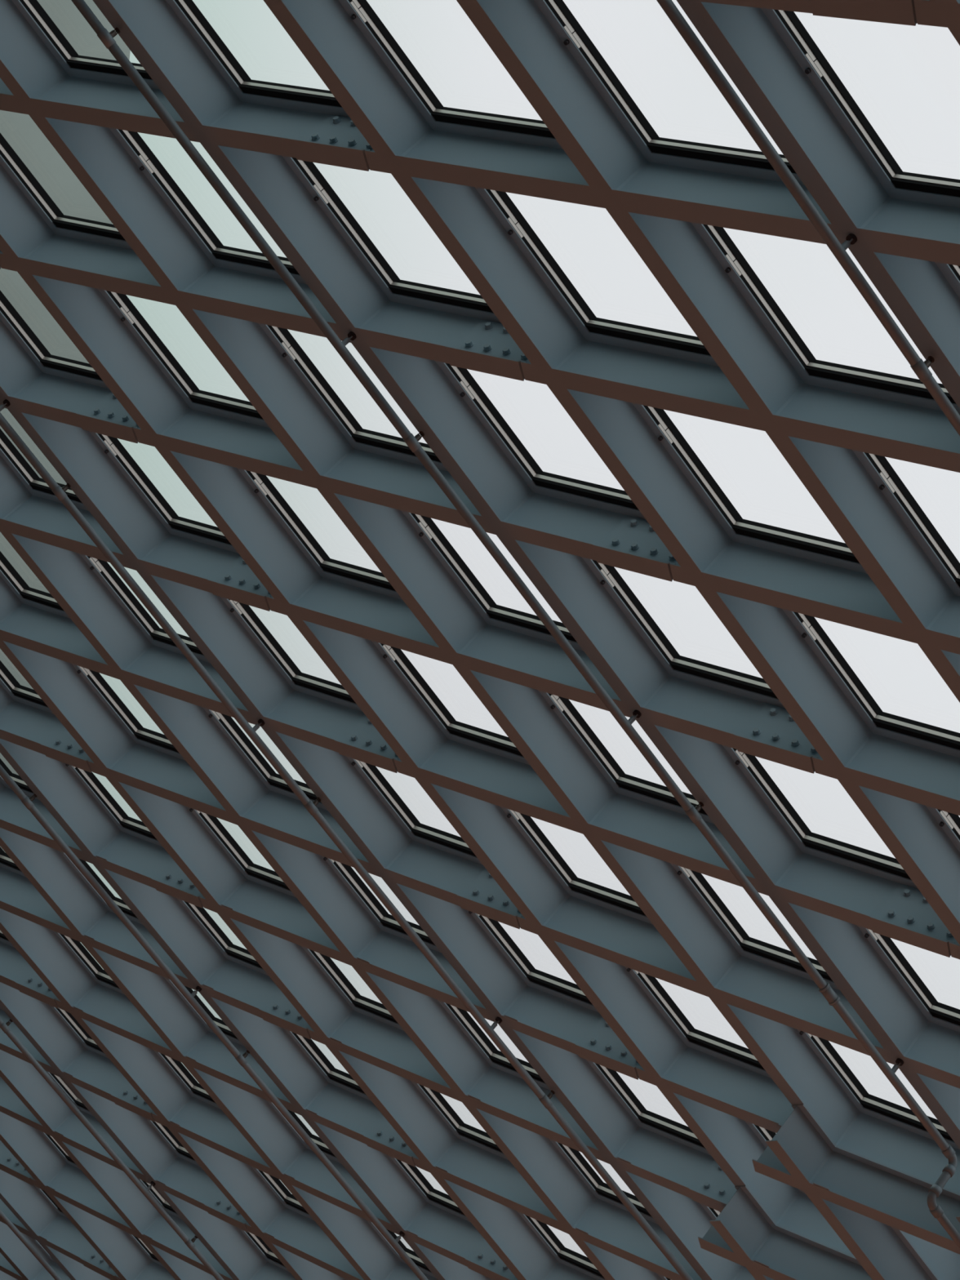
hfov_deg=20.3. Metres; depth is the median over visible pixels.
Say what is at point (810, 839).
window frame
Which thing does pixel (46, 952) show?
roof beam
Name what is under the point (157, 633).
window frame
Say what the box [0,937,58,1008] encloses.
cross beam
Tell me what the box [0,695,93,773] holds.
cross beam
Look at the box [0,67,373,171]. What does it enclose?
cross beam
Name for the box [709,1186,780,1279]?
beam
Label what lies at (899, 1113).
window frame
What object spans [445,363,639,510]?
window frame
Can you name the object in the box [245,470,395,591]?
window frame
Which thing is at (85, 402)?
cross beam
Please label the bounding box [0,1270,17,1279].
roof beam
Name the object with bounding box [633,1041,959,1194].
cross beam
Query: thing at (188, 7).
window frame
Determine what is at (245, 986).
cross beam
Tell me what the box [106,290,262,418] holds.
window frame
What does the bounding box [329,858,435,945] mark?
window frame
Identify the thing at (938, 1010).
window frame
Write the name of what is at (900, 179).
window frame
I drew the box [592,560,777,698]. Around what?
window frame
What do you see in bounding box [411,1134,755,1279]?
cross beam
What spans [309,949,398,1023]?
window frame
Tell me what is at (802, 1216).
cross beam
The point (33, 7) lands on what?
window frame
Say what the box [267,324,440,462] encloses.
window frame
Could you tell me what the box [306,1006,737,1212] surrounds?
cross beam
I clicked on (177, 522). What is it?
window frame
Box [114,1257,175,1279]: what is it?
cross beam
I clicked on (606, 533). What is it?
cross beam
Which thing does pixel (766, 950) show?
window frame
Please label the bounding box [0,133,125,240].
window frame
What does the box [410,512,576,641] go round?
window frame
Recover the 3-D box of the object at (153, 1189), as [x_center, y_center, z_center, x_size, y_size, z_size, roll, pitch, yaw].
[-2.639,4.661,23.119,1.438,1.328,1.030,-14,-36,20]
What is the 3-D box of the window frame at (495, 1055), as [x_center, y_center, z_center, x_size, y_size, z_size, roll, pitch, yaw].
[0.216,2.520,17.664,1.438,1.328,1.030,-14,-36,20]
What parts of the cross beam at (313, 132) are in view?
flange plate, splice plate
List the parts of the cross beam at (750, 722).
flange plate, splice plate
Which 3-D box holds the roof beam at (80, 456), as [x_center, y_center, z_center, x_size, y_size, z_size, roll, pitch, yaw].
[-0.877,0.878,16.624,0.207,7.327,11.945,-28,-43,35]
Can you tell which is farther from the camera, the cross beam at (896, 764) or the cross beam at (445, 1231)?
the cross beam at (445, 1231)
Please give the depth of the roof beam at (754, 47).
10.94 m
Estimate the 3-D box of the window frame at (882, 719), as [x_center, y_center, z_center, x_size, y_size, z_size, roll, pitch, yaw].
[2.109,0.102,12.928,1.438,1.328,1.030,-14,-36,20]
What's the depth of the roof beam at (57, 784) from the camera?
19.49 m
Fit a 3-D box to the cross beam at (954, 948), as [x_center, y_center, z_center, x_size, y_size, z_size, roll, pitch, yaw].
[3.490,1.769,12.944,2.425,1.616,0.207,-14,-36,20]
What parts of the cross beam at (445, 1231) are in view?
flange plate, splice plate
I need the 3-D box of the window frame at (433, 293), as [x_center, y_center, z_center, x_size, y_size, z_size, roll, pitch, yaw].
[-0.309,-2.078,13.074,1.438,1.328,1.030,-14,-36,20]
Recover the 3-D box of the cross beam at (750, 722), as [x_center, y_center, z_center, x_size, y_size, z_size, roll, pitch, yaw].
[0.350,0.116,14.461,3.468,2.227,0.213,-14,-36,20]
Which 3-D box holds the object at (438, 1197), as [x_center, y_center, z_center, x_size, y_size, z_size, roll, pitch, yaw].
[-0.250,3.868,19.673,1.438,1.328,1.030,-14,-36,20]
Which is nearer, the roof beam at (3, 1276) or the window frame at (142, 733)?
the window frame at (142, 733)
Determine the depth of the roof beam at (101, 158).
14.62 m
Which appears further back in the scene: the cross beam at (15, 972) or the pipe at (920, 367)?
the cross beam at (15, 972)
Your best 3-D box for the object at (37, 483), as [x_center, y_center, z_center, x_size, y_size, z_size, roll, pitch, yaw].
[-2.698,-1.286,16.520,1.438,1.328,1.030,-14,-36,20]
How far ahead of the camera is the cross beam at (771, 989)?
15.22 m
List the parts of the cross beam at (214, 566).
flange plate, splice plate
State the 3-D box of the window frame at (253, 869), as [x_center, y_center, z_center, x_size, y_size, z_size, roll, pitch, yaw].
[-1.474,1.291,18.097,1.438,1.328,1.030,-14,-36,20]
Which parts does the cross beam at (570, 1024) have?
flange plate, splice plate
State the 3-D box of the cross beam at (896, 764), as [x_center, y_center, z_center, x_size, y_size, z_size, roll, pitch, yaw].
[3.234,0.948,12.305,3.468,2.227,0.213,-14,-36,20]
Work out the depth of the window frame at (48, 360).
15.89 m
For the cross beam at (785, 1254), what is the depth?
16.31 m
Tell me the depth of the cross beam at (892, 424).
12.03 m
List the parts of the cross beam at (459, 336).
flange plate, splice plate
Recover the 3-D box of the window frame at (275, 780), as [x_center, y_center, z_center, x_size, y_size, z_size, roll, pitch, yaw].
[-1.241,0.617,17.092,1.438,1.328,1.030,-14,-36,20]
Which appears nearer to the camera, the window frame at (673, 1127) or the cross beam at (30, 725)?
the window frame at (673, 1127)
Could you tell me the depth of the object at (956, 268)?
11.18 m
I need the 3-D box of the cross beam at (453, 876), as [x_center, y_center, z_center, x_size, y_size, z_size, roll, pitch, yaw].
[-1.077,1.186,17.189,3.468,2.227,0.213,-14,-36,20]
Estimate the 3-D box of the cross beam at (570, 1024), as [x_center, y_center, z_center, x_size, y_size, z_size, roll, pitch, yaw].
[-0.350,2.137,17.473,3.468,2.227,0.216,-14,-36,20]
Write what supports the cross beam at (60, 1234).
attached to the roof beam at (15, 1251)
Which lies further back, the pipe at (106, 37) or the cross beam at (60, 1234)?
the cross beam at (60, 1234)
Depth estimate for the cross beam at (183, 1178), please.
22.55 m
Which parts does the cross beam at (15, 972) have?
flange plate, splice plate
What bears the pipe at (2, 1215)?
hanging from the roof beam at (28, 1202)
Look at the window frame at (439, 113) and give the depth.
12.41 m
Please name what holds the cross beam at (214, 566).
attached to the roof beam at (71, 578)
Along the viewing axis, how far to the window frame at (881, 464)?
12.28 m
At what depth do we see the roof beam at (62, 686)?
18.56 m
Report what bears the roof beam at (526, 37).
attached to the ceiling
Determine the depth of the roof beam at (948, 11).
9.95 m
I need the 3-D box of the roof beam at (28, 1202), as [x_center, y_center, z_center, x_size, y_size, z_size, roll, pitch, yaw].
[-4.066,5.517,25.236,0.207,4.174,6.654,-28,-43,35]
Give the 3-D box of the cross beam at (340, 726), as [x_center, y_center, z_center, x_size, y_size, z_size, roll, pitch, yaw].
[-1.806,0.235,16.902,3.468,2.227,0.213,-14,-36,20]
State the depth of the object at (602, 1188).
18.34 m
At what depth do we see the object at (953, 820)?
13.53 m
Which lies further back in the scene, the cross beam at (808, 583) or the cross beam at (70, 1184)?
the cross beam at (70, 1184)
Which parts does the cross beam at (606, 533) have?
flange plate, splice plate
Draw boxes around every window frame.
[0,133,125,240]
[0,290,102,380]
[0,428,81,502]
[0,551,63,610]
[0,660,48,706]
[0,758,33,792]
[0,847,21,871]
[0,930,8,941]
[19,0,151,79]
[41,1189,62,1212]
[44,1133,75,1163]
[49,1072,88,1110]
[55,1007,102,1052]
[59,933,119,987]
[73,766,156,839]
[79,666,178,752]
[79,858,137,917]
[87,555,204,655]
[97,433,231,544]
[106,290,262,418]
[118,128,298,274]
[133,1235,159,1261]
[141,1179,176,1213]
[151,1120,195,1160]
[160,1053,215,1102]
[174,0,341,106]
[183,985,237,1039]
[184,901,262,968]
[195,809,290,890]
[210,710,320,802]
[228,599,355,703]
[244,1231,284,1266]
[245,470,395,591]
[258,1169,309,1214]
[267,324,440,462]
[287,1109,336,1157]
[292,157,493,312]
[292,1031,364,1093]
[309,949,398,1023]
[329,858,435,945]
[348,0,555,137]
[355,759,476,857]
[380,643,523,756]
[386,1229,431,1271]
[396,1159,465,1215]
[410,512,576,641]
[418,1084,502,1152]
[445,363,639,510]
[445,1003,545,1083]
[476,913,592,1004]
[486,189,711,355]
[510,809,645,915]
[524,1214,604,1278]
[544,0,795,173]
[547,693,706,814]
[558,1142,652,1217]
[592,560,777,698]
[595,1062,704,1147]
[634,969,764,1070]
[643,404,859,563]
[680,866,832,981]
[702,224,955,404]
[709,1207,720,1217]
[732,747,911,879]
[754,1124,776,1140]
[774,9,959,196]
[793,611,959,750]
[807,1033,953,1141]
[864,452,959,586]
[867,928,959,1025]
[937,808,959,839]
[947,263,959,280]
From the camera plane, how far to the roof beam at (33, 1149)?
24.26 m
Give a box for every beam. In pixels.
[0,0,959,1279]
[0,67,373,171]
[0,154,805,1224]
[0,226,530,381]
[0,311,742,1279]
[0,366,140,443]
[0,448,666,1279]
[0,488,272,611]
[0,569,564,1279]
[0,598,400,773]
[0,678,492,1279]
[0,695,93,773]
[0,775,404,1279]
[0,783,204,907]
[0,862,312,1039]
[0,864,346,1279]
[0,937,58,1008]
[0,982,270,1279]
[0,1007,155,1121]
[0,1049,216,1279]
[0,1076,249,1232]
[0,1111,154,1279]
[0,1140,34,1186]
[0,1169,110,1279]
[0,1199,117,1279]
[0,1221,54,1279]
[0,1253,71,1279]
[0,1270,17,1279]
[29,1160,296,1279]
[53,979,417,1167]
[86,737,524,928]
[93,0,959,1148]
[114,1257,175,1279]
[131,402,679,581]
[150,1093,517,1279]
[197,874,643,1079]
[244,1204,437,1279]
[263,0,959,945]
[263,570,822,773]
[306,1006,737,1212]
[361,120,959,266]
[391,733,959,957]
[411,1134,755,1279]
[456,0,959,702]
[512,1258,605,1279]
[515,890,959,1088]
[517,331,959,472]
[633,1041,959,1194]
[666,533,959,654]
[676,0,959,408]
[697,1203,872,1279]
[699,0,916,26]
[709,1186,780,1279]
[752,1124,959,1254]
[764,1104,938,1279]
[776,1191,855,1257]
[808,726,959,815]
[913,0,959,27]
[929,0,959,45]
[945,939,959,959]
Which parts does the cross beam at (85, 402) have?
flange plate, splice plate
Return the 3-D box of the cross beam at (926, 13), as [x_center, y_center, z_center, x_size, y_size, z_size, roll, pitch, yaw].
[2.732,-2.156,9.359,2.425,1.616,0.207,-14,-36,20]
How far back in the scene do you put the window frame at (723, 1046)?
16.30 m
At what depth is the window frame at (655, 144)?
11.68 m
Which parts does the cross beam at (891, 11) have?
flange plate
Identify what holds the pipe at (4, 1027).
hanging from the roof beam at (40, 1022)
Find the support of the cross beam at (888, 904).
attached to the roof beam at (101, 158)
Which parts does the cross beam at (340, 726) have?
flange plate, splice plate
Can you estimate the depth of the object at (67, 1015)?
22.23 m
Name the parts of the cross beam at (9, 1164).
splice plate, flange plate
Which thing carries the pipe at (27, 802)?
hanging from the roof beam at (57, 784)
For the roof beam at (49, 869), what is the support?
attached to the ceiling
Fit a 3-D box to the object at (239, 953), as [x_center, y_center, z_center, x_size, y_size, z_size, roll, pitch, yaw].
[-1.707,1.965,19.101,1.438,1.328,1.030,-14,-36,20]
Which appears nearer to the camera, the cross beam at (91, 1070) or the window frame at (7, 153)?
the window frame at (7, 153)
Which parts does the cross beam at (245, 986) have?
flange plate, splice plate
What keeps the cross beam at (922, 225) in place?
attached to the roof beam at (526, 37)
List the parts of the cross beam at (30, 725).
flange plate, splice plate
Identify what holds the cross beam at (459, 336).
attached to the roof beam at (101, 158)
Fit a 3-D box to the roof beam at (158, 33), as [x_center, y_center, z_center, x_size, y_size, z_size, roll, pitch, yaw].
[0.915,0.284,14.039,0.207,6.697,10.887,-28,-43,35]
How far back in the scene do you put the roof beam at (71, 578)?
17.58 m
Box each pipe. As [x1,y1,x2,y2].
[0,399,693,1279]
[0,764,428,1279]
[0,1017,224,1279]
[0,1208,62,1279]
[71,0,959,1248]
[656,0,959,435]
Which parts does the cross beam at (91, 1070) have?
flange plate, splice plate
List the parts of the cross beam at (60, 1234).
flange plate, splice plate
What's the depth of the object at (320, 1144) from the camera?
20.79 m
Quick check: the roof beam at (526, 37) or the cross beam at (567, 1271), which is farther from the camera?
the cross beam at (567, 1271)
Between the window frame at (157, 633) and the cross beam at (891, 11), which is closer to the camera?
the cross beam at (891, 11)
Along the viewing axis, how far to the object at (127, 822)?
19.20 m
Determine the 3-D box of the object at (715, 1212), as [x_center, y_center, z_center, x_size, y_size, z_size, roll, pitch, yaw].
[1.906,3.749,17.232,1.438,1.328,1.030,-14,-36,20]
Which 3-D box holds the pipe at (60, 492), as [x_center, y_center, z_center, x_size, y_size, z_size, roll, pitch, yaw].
[-1.000,1.047,16.489,0.114,6.980,11.717,-28,-43,35]
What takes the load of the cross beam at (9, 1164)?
attached to the roof beam at (15, 1251)
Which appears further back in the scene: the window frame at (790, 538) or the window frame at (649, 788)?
the window frame at (649, 788)
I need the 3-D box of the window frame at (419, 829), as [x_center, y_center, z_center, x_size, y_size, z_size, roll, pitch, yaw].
[-0.280,0.895,16.374,1.438,1.328,1.030,-14,-36,20]
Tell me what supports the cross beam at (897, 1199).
attached to the roof beam at (158, 33)
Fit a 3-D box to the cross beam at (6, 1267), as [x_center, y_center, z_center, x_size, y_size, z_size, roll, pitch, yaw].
[-3.903,6.299,25.942,3.468,2.227,0.216,-14,-36,20]
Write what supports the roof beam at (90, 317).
attached to the ceiling
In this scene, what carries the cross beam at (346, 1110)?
attached to the roof beam at (49, 869)
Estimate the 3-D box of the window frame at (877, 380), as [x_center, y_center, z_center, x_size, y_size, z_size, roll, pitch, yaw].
[1.614,-1.523,11.637,1.438,1.328,1.030,-14,-36,20]
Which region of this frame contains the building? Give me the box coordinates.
[0,0,130,853]
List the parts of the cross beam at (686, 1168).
flange plate, splice plate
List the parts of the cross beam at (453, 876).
flange plate, splice plate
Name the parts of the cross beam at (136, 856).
flange plate, splice plate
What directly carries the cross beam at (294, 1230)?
attached to the roof beam at (49, 869)
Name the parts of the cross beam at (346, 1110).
flange plate, splice plate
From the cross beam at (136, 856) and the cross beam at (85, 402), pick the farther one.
the cross beam at (136, 856)
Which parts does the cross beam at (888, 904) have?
flange plate, splice plate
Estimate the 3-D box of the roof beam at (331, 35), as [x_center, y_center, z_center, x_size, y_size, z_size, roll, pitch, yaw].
[1.148,-0.390,13.035,0.207,6.697,10.887,-28,-43,35]
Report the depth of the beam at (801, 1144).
15.48 m
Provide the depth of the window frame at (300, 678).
16.45 m
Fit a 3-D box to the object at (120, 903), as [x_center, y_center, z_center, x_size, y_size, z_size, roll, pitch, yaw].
[-2.668,1.688,19.820,1.438,1.328,1.030,-14,-36,20]
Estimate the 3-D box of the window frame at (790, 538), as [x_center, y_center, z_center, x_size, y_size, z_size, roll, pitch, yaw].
[1.381,-0.849,12.642,1.438,1.328,1.030,-14,-36,20]
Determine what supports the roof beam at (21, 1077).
attached to the ceiling
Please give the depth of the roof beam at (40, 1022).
22.38 m
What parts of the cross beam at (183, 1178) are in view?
flange plate, splice plate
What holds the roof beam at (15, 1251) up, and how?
attached to the ceiling

